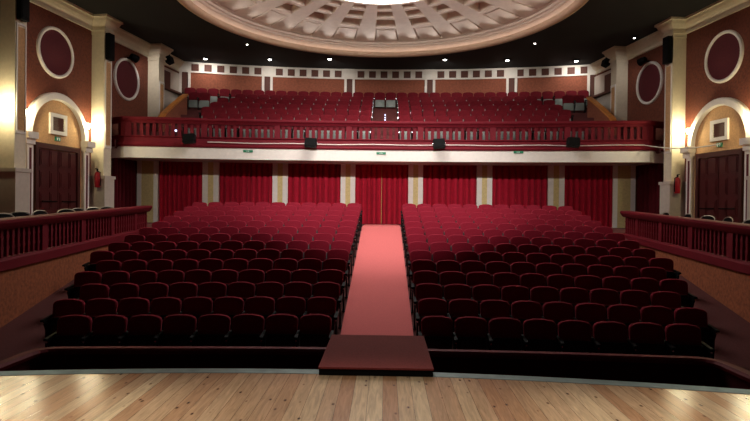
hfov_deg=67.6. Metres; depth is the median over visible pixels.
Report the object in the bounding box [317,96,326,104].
seat
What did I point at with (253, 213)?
seat
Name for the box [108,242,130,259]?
seat
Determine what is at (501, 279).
seat
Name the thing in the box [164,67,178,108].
wall panel
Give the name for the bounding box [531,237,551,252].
seat
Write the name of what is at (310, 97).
seat
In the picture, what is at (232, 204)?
seat
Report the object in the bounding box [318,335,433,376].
platform
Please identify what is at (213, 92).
seat
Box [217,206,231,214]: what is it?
seat
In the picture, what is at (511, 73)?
pilaster
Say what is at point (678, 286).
seat
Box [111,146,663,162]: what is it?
fascia
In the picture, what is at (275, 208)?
seat
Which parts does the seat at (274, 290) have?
backrest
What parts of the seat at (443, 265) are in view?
backrest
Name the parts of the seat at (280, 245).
backrest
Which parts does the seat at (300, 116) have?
backrest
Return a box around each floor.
[0,222,749,370]
[0,373,749,420]
[115,108,660,153]
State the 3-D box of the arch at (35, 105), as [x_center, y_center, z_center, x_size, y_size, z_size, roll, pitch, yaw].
[-9.778,-2.947,17.309,0.160,1.357,2.660,1,0,9]
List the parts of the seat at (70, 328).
armrest, backrest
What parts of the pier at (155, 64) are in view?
strip frame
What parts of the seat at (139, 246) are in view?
backrest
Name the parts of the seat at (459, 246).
backrest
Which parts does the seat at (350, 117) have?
backrest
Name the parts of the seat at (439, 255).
backrest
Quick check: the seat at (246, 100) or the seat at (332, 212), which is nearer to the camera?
the seat at (332, 212)
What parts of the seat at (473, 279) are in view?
backrest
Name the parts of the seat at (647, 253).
backrest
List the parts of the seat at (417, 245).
backrest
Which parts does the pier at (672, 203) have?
strip frame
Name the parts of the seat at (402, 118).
backrest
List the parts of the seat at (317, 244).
backrest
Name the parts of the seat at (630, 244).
backrest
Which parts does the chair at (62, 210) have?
backrest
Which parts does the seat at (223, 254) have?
backrest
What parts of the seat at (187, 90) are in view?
backrest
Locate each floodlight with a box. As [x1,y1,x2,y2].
[182,133,195,143]
[304,137,317,147]
[432,138,445,148]
[566,137,580,147]
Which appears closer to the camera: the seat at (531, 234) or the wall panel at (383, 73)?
the seat at (531, 234)
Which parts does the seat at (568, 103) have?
backrest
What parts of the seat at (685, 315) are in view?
backrest, armrest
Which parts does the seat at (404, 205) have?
backrest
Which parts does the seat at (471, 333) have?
backrest, armrest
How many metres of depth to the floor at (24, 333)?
10.41 m
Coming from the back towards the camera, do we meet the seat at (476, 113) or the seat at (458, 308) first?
the seat at (476, 113)
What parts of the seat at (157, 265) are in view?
backrest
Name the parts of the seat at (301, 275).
backrest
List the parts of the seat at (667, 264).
backrest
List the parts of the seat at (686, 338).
backrest, armrest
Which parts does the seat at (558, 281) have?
backrest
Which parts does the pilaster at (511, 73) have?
dark panel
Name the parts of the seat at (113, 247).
backrest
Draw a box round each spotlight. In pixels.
[127,54,139,62]
[637,57,649,65]
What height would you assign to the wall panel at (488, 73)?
0.300 m
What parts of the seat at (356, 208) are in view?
backrest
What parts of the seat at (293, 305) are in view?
backrest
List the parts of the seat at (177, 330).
armrest, backrest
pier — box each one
[0,0,31,213]
[89,30,115,208]
[148,57,164,116]
[610,60,627,120]
[659,33,686,216]
[745,176,749,218]
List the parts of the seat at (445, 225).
backrest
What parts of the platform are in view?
frame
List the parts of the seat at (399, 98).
backrest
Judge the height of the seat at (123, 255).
0.821 m
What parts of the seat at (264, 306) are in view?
backrest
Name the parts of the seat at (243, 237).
backrest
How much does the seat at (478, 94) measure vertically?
0.826 m
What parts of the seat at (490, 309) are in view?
backrest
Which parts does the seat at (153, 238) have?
backrest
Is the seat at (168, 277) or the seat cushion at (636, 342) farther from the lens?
the seat at (168, 277)
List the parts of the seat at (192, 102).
backrest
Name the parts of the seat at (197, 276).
backrest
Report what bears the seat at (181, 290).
on the floor at (24, 333)
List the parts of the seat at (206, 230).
backrest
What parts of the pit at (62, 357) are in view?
panel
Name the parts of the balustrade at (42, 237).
post, rail, post, post, post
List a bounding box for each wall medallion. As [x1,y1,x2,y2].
[36,26,73,78]
[113,58,139,100]
[636,61,662,104]
[704,30,743,82]
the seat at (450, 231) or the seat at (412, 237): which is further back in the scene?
the seat at (450, 231)
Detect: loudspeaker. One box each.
[16,0,29,21]
[105,33,114,60]
[165,54,173,64]
[601,57,609,67]
[662,36,671,64]
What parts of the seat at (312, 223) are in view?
backrest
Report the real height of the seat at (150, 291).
0.821 m
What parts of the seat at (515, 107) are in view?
backrest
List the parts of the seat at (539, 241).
backrest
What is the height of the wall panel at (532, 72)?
0.300 m
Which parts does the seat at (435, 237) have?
backrest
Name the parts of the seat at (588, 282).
backrest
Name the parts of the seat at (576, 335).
backrest, armrest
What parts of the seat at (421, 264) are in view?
backrest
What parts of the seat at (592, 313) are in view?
backrest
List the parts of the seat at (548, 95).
backrest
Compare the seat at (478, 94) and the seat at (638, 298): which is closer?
the seat at (638, 298)
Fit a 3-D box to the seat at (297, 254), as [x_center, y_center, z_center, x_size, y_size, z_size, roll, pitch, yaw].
[-1.940,1.297,12.854,0.548,0.821,0.450,1,0,-2]
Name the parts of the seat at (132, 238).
backrest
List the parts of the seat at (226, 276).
backrest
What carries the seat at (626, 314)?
on the floor at (24, 333)
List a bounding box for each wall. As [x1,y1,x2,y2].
[0,241,123,327]
[26,2,178,205]
[191,73,586,108]
[597,6,749,213]
[640,245,749,322]
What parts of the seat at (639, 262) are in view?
backrest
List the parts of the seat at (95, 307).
backrest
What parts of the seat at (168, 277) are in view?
backrest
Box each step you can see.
[375,111,394,113]
[375,116,395,117]
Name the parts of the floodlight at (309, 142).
glass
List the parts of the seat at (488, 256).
backrest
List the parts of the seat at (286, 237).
backrest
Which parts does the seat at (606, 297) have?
backrest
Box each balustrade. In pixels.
[0,205,151,271]
[111,116,663,151]
[620,211,749,274]
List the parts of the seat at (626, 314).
backrest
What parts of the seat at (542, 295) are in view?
backrest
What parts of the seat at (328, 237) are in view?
backrest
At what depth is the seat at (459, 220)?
16.99 m
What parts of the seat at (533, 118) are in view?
backrest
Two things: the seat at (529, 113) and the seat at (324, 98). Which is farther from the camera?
the seat at (324, 98)
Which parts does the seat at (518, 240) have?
backrest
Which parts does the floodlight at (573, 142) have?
glass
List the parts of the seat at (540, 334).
backrest, armrest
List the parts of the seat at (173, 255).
backrest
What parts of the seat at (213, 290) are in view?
backrest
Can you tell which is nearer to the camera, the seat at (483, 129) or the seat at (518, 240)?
the seat at (518, 240)
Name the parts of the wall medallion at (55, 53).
panel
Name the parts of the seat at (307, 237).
backrest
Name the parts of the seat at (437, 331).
backrest, armrest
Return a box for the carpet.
[340,224,413,335]
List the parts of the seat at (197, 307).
backrest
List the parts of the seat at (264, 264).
backrest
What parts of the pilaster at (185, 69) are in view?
dark panel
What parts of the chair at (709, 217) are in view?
backrest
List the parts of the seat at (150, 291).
backrest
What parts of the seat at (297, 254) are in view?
backrest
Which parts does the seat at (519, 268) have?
backrest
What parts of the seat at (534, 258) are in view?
backrest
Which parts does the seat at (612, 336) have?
backrest, armrest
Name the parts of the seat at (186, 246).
backrest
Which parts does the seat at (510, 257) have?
backrest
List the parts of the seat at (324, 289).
backrest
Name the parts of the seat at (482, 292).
backrest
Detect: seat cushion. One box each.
[57,334,86,335]
[129,333,156,334]
[163,333,191,335]
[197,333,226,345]
[216,313,239,314]
[232,333,260,335]
[247,313,271,314]
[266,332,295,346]
[278,313,302,315]
[300,333,328,336]
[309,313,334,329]
[419,315,444,331]
[423,334,451,338]
[456,335,486,348]
[491,336,520,349]
[526,337,555,350]
[562,339,590,341]
[581,320,600,321]
[598,340,625,342]
[634,341,662,343]
[670,343,699,344]
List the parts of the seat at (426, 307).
backrest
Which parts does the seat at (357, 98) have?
backrest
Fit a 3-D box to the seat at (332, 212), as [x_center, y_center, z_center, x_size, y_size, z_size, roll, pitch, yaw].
[-1.311,0.399,17.839,0.548,0.821,0.450,1,0,-1]
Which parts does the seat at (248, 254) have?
backrest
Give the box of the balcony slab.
[120,158,656,165]
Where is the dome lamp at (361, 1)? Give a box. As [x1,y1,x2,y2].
[349,0,415,3]
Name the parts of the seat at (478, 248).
backrest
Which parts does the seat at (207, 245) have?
backrest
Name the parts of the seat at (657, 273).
backrest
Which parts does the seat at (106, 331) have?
armrest, backrest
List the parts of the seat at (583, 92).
backrest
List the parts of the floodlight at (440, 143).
glass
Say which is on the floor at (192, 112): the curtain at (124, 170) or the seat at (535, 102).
the seat at (535, 102)
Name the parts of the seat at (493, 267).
backrest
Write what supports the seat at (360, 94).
on the floor at (192, 112)
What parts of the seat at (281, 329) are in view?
armrest, backrest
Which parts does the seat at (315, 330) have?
armrest, backrest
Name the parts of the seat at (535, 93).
backrest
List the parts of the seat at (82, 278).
armrest, backrest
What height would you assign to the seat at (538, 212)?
0.821 m
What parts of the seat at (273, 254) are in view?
backrest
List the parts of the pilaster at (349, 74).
dark panel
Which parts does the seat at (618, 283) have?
backrest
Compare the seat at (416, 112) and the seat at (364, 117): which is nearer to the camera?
the seat at (364, 117)
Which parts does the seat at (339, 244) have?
backrest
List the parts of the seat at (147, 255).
backrest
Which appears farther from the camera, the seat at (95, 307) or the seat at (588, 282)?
the seat at (588, 282)
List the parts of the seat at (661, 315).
backrest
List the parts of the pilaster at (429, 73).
dark panel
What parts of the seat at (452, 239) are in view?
backrest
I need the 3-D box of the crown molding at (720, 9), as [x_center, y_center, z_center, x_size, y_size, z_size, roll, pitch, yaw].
[10.426,-6.047,15.002,0.740,0.470,19.456,1,0,-7]
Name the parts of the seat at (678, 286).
backrest, armrest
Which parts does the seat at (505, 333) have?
backrest, armrest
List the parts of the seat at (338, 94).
backrest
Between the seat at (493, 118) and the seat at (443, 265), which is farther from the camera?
the seat at (493, 118)
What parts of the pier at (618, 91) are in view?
strip frame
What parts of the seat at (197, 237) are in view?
backrest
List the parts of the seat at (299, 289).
backrest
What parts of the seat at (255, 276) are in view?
backrest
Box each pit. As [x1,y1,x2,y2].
[0,346,325,370]
[428,349,749,388]
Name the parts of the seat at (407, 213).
backrest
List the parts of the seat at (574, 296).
backrest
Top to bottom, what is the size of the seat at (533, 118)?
0.826 m
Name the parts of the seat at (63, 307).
armrest, backrest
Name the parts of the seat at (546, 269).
backrest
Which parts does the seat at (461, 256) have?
backrest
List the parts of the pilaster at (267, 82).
dark panel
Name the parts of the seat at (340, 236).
backrest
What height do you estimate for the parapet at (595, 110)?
2.440 m
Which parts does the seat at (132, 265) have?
backrest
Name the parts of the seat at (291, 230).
backrest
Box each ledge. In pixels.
[164,86,182,94]
[591,90,609,98]
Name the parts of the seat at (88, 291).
backrest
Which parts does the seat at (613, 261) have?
backrest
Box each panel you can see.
[33,100,80,207]
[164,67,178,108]
[164,70,170,87]
[191,64,198,70]
[204,65,211,71]
[217,65,223,72]
[230,66,236,72]
[242,67,248,73]
[254,68,260,74]
[276,69,282,75]
[288,69,294,75]
[300,69,306,75]
[311,70,317,76]
[323,70,329,76]
[335,71,341,76]
[357,71,363,77]
[369,71,375,77]
[381,71,386,77]
[392,71,398,77]
[404,71,410,77]
[415,71,421,77]
[437,71,443,77]
[449,71,455,77]
[461,71,467,77]
[473,71,479,76]
[485,70,491,76]
[497,70,503,76]
[517,69,523,75]
[529,69,535,75]
[542,68,548,74]
[554,68,561,74]
[567,67,574,73]
[580,66,587,73]
[594,70,610,111]
[604,73,610,90]
[694,105,745,220]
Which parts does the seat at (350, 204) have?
backrest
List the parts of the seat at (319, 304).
backrest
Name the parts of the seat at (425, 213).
backrest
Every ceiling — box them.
[67,0,718,69]
[177,0,588,57]
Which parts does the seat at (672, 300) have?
backrest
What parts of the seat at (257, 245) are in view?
backrest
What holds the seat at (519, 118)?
on the floor at (192, 112)
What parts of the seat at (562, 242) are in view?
backrest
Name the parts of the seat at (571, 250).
backrest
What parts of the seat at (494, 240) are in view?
backrest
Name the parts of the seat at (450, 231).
backrest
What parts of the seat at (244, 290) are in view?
backrest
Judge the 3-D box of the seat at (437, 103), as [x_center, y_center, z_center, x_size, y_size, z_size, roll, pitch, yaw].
[2.704,-4.191,23.392,0.506,0.826,0.450,1,0,4]
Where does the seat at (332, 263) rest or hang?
on the floor at (24, 333)
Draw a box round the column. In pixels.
[81,141,95,210]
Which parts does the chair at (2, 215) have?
backrest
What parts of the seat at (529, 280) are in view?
backrest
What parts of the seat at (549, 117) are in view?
backrest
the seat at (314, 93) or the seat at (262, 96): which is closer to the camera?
the seat at (262, 96)
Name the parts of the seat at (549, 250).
backrest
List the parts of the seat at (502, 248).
backrest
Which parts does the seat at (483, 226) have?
backrest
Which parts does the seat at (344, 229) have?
backrest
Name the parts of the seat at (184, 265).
backrest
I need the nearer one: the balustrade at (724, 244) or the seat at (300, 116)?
the balustrade at (724, 244)
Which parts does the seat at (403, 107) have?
backrest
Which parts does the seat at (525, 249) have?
backrest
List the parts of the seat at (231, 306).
backrest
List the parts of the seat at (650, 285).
backrest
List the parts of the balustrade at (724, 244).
post, post, rail, post, post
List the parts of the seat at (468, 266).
backrest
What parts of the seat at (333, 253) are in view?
backrest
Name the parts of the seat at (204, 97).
backrest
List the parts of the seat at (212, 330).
armrest, backrest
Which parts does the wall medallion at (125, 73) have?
panel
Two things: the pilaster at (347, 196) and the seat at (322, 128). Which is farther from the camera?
the pilaster at (347, 196)
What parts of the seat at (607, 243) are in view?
backrest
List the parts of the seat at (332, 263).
backrest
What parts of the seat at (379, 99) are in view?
backrest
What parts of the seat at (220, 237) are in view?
backrest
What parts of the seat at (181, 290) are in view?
backrest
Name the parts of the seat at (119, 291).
backrest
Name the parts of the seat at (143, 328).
armrest, backrest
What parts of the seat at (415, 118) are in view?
backrest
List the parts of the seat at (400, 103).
backrest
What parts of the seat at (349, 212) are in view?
backrest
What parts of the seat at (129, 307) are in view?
backrest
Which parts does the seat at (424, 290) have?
backrest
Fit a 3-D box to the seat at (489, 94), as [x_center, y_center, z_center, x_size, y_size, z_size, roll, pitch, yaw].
[5.101,-4.825,24.638,0.506,0.826,0.450,1,0,6]
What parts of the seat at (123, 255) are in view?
backrest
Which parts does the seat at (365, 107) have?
backrest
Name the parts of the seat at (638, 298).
backrest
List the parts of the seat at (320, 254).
backrest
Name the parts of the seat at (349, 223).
backrest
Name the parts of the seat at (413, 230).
backrest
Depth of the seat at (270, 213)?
17.86 m
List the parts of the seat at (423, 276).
backrest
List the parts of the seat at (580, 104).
backrest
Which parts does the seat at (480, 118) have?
backrest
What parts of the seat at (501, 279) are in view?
backrest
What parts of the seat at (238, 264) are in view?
backrest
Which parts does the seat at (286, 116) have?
backrest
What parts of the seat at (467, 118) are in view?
backrest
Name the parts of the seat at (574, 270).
backrest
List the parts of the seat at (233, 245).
backrest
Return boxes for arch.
[26,92,88,140]
[687,97,749,146]
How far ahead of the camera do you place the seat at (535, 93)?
24.46 m
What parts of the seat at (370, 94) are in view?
backrest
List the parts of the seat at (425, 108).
backrest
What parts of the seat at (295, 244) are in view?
backrest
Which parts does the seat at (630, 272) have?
backrest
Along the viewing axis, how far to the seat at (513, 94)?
24.61 m
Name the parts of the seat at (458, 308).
backrest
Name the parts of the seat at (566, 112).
backrest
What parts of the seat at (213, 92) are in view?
backrest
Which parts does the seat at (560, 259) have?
backrest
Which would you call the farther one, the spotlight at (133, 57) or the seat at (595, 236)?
the spotlight at (133, 57)
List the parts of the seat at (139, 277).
backrest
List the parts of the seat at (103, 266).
backrest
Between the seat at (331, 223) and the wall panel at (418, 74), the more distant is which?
the wall panel at (418, 74)
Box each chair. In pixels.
[0,213,14,243]
[10,211,30,216]
[32,210,47,214]
[57,209,74,212]
[72,208,84,210]
[86,207,99,209]
[700,215,714,219]
[723,217,733,221]
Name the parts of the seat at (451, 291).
backrest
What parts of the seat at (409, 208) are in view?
backrest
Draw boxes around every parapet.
[158,94,187,131]
[586,97,616,134]
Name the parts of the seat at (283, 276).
backrest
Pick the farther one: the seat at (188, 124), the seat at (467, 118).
the seat at (467, 118)
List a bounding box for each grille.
[22,0,28,19]
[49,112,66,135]
[110,34,114,58]
[663,38,666,62]
[710,118,728,141]
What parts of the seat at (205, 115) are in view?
backrest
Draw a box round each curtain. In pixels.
[112,158,135,207]
[159,161,202,220]
[220,163,272,205]
[288,164,340,205]
[355,164,381,223]
[382,165,407,223]
[423,165,476,207]
[492,165,547,208]
[564,166,612,226]
[637,163,661,213]
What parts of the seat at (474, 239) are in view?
backrest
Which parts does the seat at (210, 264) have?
backrest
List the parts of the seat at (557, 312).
backrest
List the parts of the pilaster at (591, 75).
dark panel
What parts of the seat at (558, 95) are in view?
backrest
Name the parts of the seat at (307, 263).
backrest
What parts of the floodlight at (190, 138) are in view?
glass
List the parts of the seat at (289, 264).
backrest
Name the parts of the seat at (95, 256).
backrest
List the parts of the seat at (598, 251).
backrest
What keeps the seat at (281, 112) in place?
on the floor at (192, 112)
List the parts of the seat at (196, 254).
backrest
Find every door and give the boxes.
[33,142,80,213]
[695,148,744,222]
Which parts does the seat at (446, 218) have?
backrest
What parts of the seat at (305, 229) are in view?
backrest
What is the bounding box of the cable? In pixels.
[207,142,719,148]
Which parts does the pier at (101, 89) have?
strip frame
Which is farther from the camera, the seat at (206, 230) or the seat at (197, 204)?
the seat at (197, 204)
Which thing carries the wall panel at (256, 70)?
attached to the wall at (198, 80)
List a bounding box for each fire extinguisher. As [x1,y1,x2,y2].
[94,168,100,186]
[674,174,680,193]
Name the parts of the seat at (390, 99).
backrest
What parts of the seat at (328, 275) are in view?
backrest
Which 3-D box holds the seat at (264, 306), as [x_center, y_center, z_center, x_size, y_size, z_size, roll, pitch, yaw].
[-2.006,1.897,9.539,0.548,0.821,0.450,1,0,-2]
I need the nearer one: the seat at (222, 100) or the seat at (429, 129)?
the seat at (429, 129)
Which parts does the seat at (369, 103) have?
backrest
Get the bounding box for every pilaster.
[137,161,158,221]
[179,61,190,95]
[202,162,219,205]
[262,66,272,93]
[272,163,287,205]
[340,164,355,206]
[344,69,354,96]
[408,165,422,207]
[425,69,434,93]
[476,165,492,206]
[506,67,516,95]
[547,165,564,209]
[587,64,596,95]
[611,166,635,227]
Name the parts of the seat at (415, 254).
backrest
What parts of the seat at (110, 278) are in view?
backrest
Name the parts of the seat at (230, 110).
backrest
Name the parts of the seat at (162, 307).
backrest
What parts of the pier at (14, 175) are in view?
strip frame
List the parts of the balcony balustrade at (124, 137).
post, post, post, post, post, molding, rail, post, post, post, post, post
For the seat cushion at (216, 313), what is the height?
0.330 m
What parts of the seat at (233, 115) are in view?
backrest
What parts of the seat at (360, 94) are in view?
backrest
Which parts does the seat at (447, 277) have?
backrest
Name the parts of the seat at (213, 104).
backrest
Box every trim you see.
[0,368,749,394]
[191,62,586,79]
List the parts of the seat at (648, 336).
backrest, armrest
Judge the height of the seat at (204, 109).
0.826 m
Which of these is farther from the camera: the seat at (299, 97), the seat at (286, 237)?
the seat at (299, 97)
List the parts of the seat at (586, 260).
backrest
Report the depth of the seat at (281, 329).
8.79 m
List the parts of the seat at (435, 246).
backrest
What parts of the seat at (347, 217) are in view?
backrest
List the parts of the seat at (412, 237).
backrest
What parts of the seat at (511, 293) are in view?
backrest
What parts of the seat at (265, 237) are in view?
backrest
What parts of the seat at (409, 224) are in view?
backrest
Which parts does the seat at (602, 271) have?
backrest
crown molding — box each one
[30,0,183,71]
[590,0,749,74]
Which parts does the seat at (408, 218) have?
backrest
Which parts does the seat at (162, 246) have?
backrest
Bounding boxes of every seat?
[40,299,84,346]
[43,315,91,346]
[64,271,101,298]
[77,284,108,312]
[80,315,127,345]
[82,251,113,271]
[82,298,117,330]
[96,260,121,282]
[101,271,129,296]
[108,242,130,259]
[108,283,138,311]
[114,297,149,330]
[115,250,138,270]
[117,314,161,345]
[122,259,147,282]
[124,234,145,249]
[131,270,156,295]
[132,241,153,258]
[138,282,168,311]
[139,227,158,241]
[139,250,162,269]
[146,234,166,249]
[147,297,181,329]
[148,259,172,281]
[152,221,169,233]
[153,314,196,345]
[155,241,176,258]
[158,270,184,295]
[159,227,178,240]
[163,216,180,226]
[164,249,186,269]
[167,282,197,310]
[168,234,188,248]
[171,221,189,233]
[174,211,190,220]
[174,259,198,281]
[177,241,198,258]
[179,297,212,329]
[180,227,198,240]
[182,87,195,96]
[182,124,195,134]
[182,216,198,223]
[183,206,198,212]
[185,269,211,294]
[187,92,199,109]
[188,249,210,268]
[189,233,209,248]
[189,314,230,345]
[190,221,208,232]
[191,211,207,220]
[192,202,206,210]
[196,88,206,92]
[196,282,226,310]
[197,92,210,109]
[198,107,213,117]
[199,258,223,281]
[200,206,215,214]
[200,215,216,226]
[200,227,218,240]
[200,241,220,257]
[203,112,214,129]
[208,88,218,102]
[208,202,222,209]
[209,210,224,220]
[210,102,221,112]
[210,221,227,232]
[210,233,229,248]
[210,296,243,329]
[211,249,233,268]
[212,125,225,136]
[212,269,237,294]
[214,107,225,117]
[216,113,228,118]
[217,89,229,99]
[217,97,228,106]
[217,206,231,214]
[218,215,234,222]
[220,226,238,239]
[222,240,242,257]
[223,102,234,108]
[224,202,238,209]
[224,258,247,281]
[224,314,264,346]
[225,125,238,136]
[226,107,238,118]
[226,210,241,219]
[226,282,254,310]
[228,220,245,232]
[229,89,241,97]
[229,113,241,127]
[230,98,240,107]
[231,233,250,248]
[233,206,248,214]
[235,94,245,102]
[235,249,256,268]
[236,103,247,112]
[236,215,252,225]
[237,126,251,136]
[239,108,250,114]
[239,269,264,294]
[240,202,254,207]
[240,226,257,239]
[241,296,274,329]
[242,90,252,97]
[242,98,252,107]
[242,113,254,118]
[243,210,258,219]
[244,240,264,257]
[247,94,257,102]
[247,220,264,232]
[249,103,259,108]
[249,206,264,214]
[249,258,272,281]
[250,126,263,137]
[251,108,262,115]
[252,233,271,248]
[253,282,283,310]
[254,90,263,97]
[254,98,264,108]
[254,215,270,225]
[255,114,267,118]
[255,202,269,209]
[258,249,279,268]
[259,94,269,102]
[259,226,277,239]
[259,314,297,346]
[260,210,275,219]
[261,103,272,109]
[263,108,274,118]
[265,90,274,98]
[266,99,277,108]
[266,206,280,214]
[266,220,282,232]
[266,240,286,257]
[266,269,290,294]
[267,126,273,137]
[269,114,280,119]
[270,95,280,103]
[271,202,284,209]
[272,215,287,226]
[272,296,305,329]
[273,233,291,248]
[274,104,285,113]
[274,258,297,281]
[276,91,286,98]
[276,109,287,119]
[277,210,292,220]
[278,99,288,108]
[279,226,296,240]
[280,126,291,137]
[281,249,302,269]
[282,95,292,103]
[282,114,293,128]
[282,206,296,214]
[282,282,311,310]
[284,220,301,232]
[286,104,297,110]
[286,202,300,209]
[287,91,297,99]
[288,109,299,119]
[288,240,307,258]
[289,215,305,226]
[290,99,300,109]
[291,127,304,137]
[292,269,316,294]
[293,95,303,103]
[293,233,312,248]
[294,210,309,220]
[294,314,333,346]
[295,114,306,128]
[298,91,308,99]
[298,206,312,212]
[298,226,316,240]
[299,104,309,110]
[299,258,321,281]
[300,109,311,116]
[301,202,315,209]
[302,100,312,109]
[303,220,319,233]
[303,296,338,334]
[304,127,317,138]
[304,249,325,269]
[305,95,315,104]
[307,115,319,119]
[307,215,322,226]
[309,91,319,99]
[309,240,329,258]
[310,210,325,220]
[310,282,341,328]
[311,104,322,110]
[312,109,323,116]
[314,100,324,109]
[314,206,328,215]
[314,233,332,249]
[316,269,345,311]
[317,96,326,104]
[317,127,329,138]
[317,203,330,210]
[317,226,335,240]
[320,92,330,100]
[320,115,332,119]
[321,220,337,233]
[323,105,334,110]
[323,258,347,297]
[324,110,335,119]
[324,215,340,226]
[326,100,336,109]
[327,210,342,220]
[327,249,350,285]
[328,96,338,104]
[330,206,344,215]
[331,92,341,100]
[331,240,352,274]
[332,203,345,207]
[333,115,344,120]
[333,127,341,138]
[334,233,354,265]
[335,105,346,110]
[336,110,347,120]
[337,226,355,256]
[338,100,348,110]
[339,96,349,105]
[339,220,357,248]
[341,215,358,242]
[342,92,351,100]
[344,210,360,235]
[345,127,357,138]
[345,206,361,230]
[346,115,357,129]
[347,203,362,226]
[348,100,360,106]
[348,105,359,110]
[348,110,359,120]
[351,96,361,110]
[353,92,362,105]
[357,127,370,138]
[359,115,370,120]
[360,101,372,110]
[360,110,372,118]
[361,96,373,105]
[361,105,372,115]
[364,92,373,106]
[374,92,384,108]
[385,92,396,108]
[397,92,406,101]
[397,97,407,105]
[397,101,409,115]
[397,105,410,112]
[397,110,410,117]
[398,116,411,134]
[398,128,412,138]
[400,204,415,226]
[401,206,417,230]
[402,211,418,236]
[402,216,420,242]
[403,221,421,249]
[404,227,423,257]
[405,234,425,265]
[406,241,428,275]
[408,92,417,101]
[408,250,431,286]
[409,97,419,105]
[409,259,435,298]
[410,101,421,110]
[410,110,423,120]
[411,106,422,111]
[411,270,440,312]
[412,116,424,135]
[412,128,424,139]
[413,283,445,329]
[415,298,450,335]
[417,204,430,208]
[418,92,428,101]
[418,207,432,216]
[418,316,457,348]
[420,211,435,222]
[421,97,430,105]
[421,216,437,227]
[422,101,432,110]
[422,110,433,120]
[423,106,434,115]
[423,222,440,234]
[425,116,436,120]
[425,228,443,242]
[427,234,446,250]
[428,128,436,139]
[429,92,439,100]
[430,242,450,260]
[432,97,442,105]
[432,204,446,211]
[433,250,454,270]
[434,101,444,110]
[434,110,445,120]
[434,207,449,216]
[435,106,446,115]
[436,211,451,221]
[436,260,458,282]
[438,116,449,120]
[439,216,455,228]
[440,92,450,101]
[440,128,452,139]
[440,271,466,296]
[442,222,458,234]
[444,97,453,105]
[444,284,473,312]
[445,228,462,242]
[446,101,456,110]
[447,110,457,120]
[448,106,458,115]
[448,204,461,211]
[448,235,467,250]
[449,299,481,331]
[450,207,465,216]
[451,92,461,100]
[451,116,462,120]
[452,128,465,139]
[452,242,471,260]
[453,212,468,222]
[455,96,465,105]
[455,316,492,349]
[456,217,472,228]
[456,251,477,271]
[457,101,468,110]
[459,110,470,120]
[460,105,471,111]
[460,222,477,234]
[461,260,483,283]
[463,92,472,100]
[463,204,477,209]
[464,116,475,130]
[464,228,482,242]
[465,128,478,139]
[466,208,481,216]
[466,272,491,297]
[467,96,477,105]
[468,235,487,251]
[470,101,480,110]
[470,212,485,222]
[471,110,482,120]
[472,284,501,313]
[473,105,484,111]
[473,243,493,260]
[474,92,483,100]
[474,217,490,228]
[477,116,488,132]
[478,96,488,105]
[478,128,489,139]
[478,204,492,212]
[479,223,496,235]
[479,251,500,271]
[480,299,512,332]
[482,101,492,110]
[482,208,497,216]
[483,110,494,120]
[484,229,501,242]
[485,92,495,100]
[485,261,508,284]
[486,105,496,115]
[487,213,502,222]
[489,236,508,251]
[489,317,528,350]
[490,96,500,104]
[490,116,501,120]
[492,218,508,228]
[493,272,518,298]
[494,101,504,110]
[494,204,508,212]
[495,110,507,120]
[495,243,516,261]
[496,92,506,100]
[496,128,502,139]
[497,223,514,235]
[498,105,509,111]
[499,208,513,217]
[501,285,531,314]
[502,96,512,104]
[502,252,524,272]
[503,116,515,120]
[503,229,521,242]
[504,213,520,222]
[506,100,517,110]
[507,92,517,99]
[507,128,519,139]
[508,110,519,117]
[510,205,524,212]
[510,218,526,228]
[510,236,529,251]
[510,262,534,284]
[511,105,522,115]
[511,300,544,333]
[514,96,524,101]
[515,209,530,217]
[516,116,528,120]
[516,224,533,235]
[518,100,529,109]
[518,244,538,261]
[519,92,529,99]
[519,128,533,139]
[520,110,532,120]
[520,273,545,298]
[521,214,537,223]
[523,230,542,243]
[523,318,564,351]
[524,105,535,111]
[526,96,536,104]
[526,205,540,213]
[526,253,548,272]
[528,219,544,229]
[530,91,543,101]
[530,116,541,132]
[530,286,560,315]
[531,100,542,109]
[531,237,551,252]
[532,128,546,139]
[532,209,547,218]
[533,110,544,120]
[535,224,553,236]
[536,263,559,285]
[537,105,548,115]
[539,214,554,223]
[540,245,561,262]
[542,91,554,101]
[542,206,556,213]
[543,100,554,109]
[543,115,555,130]
[543,231,562,244]
[543,302,577,335]
[545,128,558,139]
[546,110,557,120]
[546,219,563,230]
[547,274,572,299]
[549,210,564,218]
[550,104,561,115]
[550,254,572,273]
[552,238,572,253]
[554,91,564,106]
[554,225,572,237]
[556,215,572,224]
[557,115,569,120]
[558,206,572,214]
[558,320,600,352]
[559,109,573,120]
[560,287,590,316]
[561,264,585,286]
[562,95,575,112]
[563,245,584,263]
[564,231,582,245]
[565,210,581,219]
[565,220,582,230]
[566,91,576,95]
[573,95,586,112]
[574,215,590,222]
[574,226,592,237]
[574,238,594,253]
[574,254,597,274]
[574,275,602,301]
[575,128,589,139]
[575,303,609,336]
[578,90,590,105]
[583,221,601,231]
[584,232,603,245]
[585,246,607,264]
[587,265,612,287]
[589,288,620,317]
[593,321,637,353]
[594,226,612,238]
[596,239,616,254]
[599,255,622,275]
[602,276,629,302]
[605,233,625,246]
[607,304,642,337]
[609,247,631,265]
[613,266,638,289]
[618,240,639,255]
[620,290,652,319]
[623,256,647,276]
[628,322,675,355]
[630,277,658,303]
[632,248,655,266]
[640,267,666,290]
[640,306,674,339]
[649,258,680,278]
[650,291,682,321]
[659,279,697,307]
[665,323,714,357]
[674,307,719,358]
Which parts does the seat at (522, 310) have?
backrest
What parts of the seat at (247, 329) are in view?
armrest, backrest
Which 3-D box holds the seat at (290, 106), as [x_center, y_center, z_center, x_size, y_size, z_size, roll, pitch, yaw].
[-3.390,-3.928,22.678,0.506,0.826,0.450,1,0,-3]
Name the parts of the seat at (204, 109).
backrest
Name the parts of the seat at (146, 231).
backrest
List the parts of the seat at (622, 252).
backrest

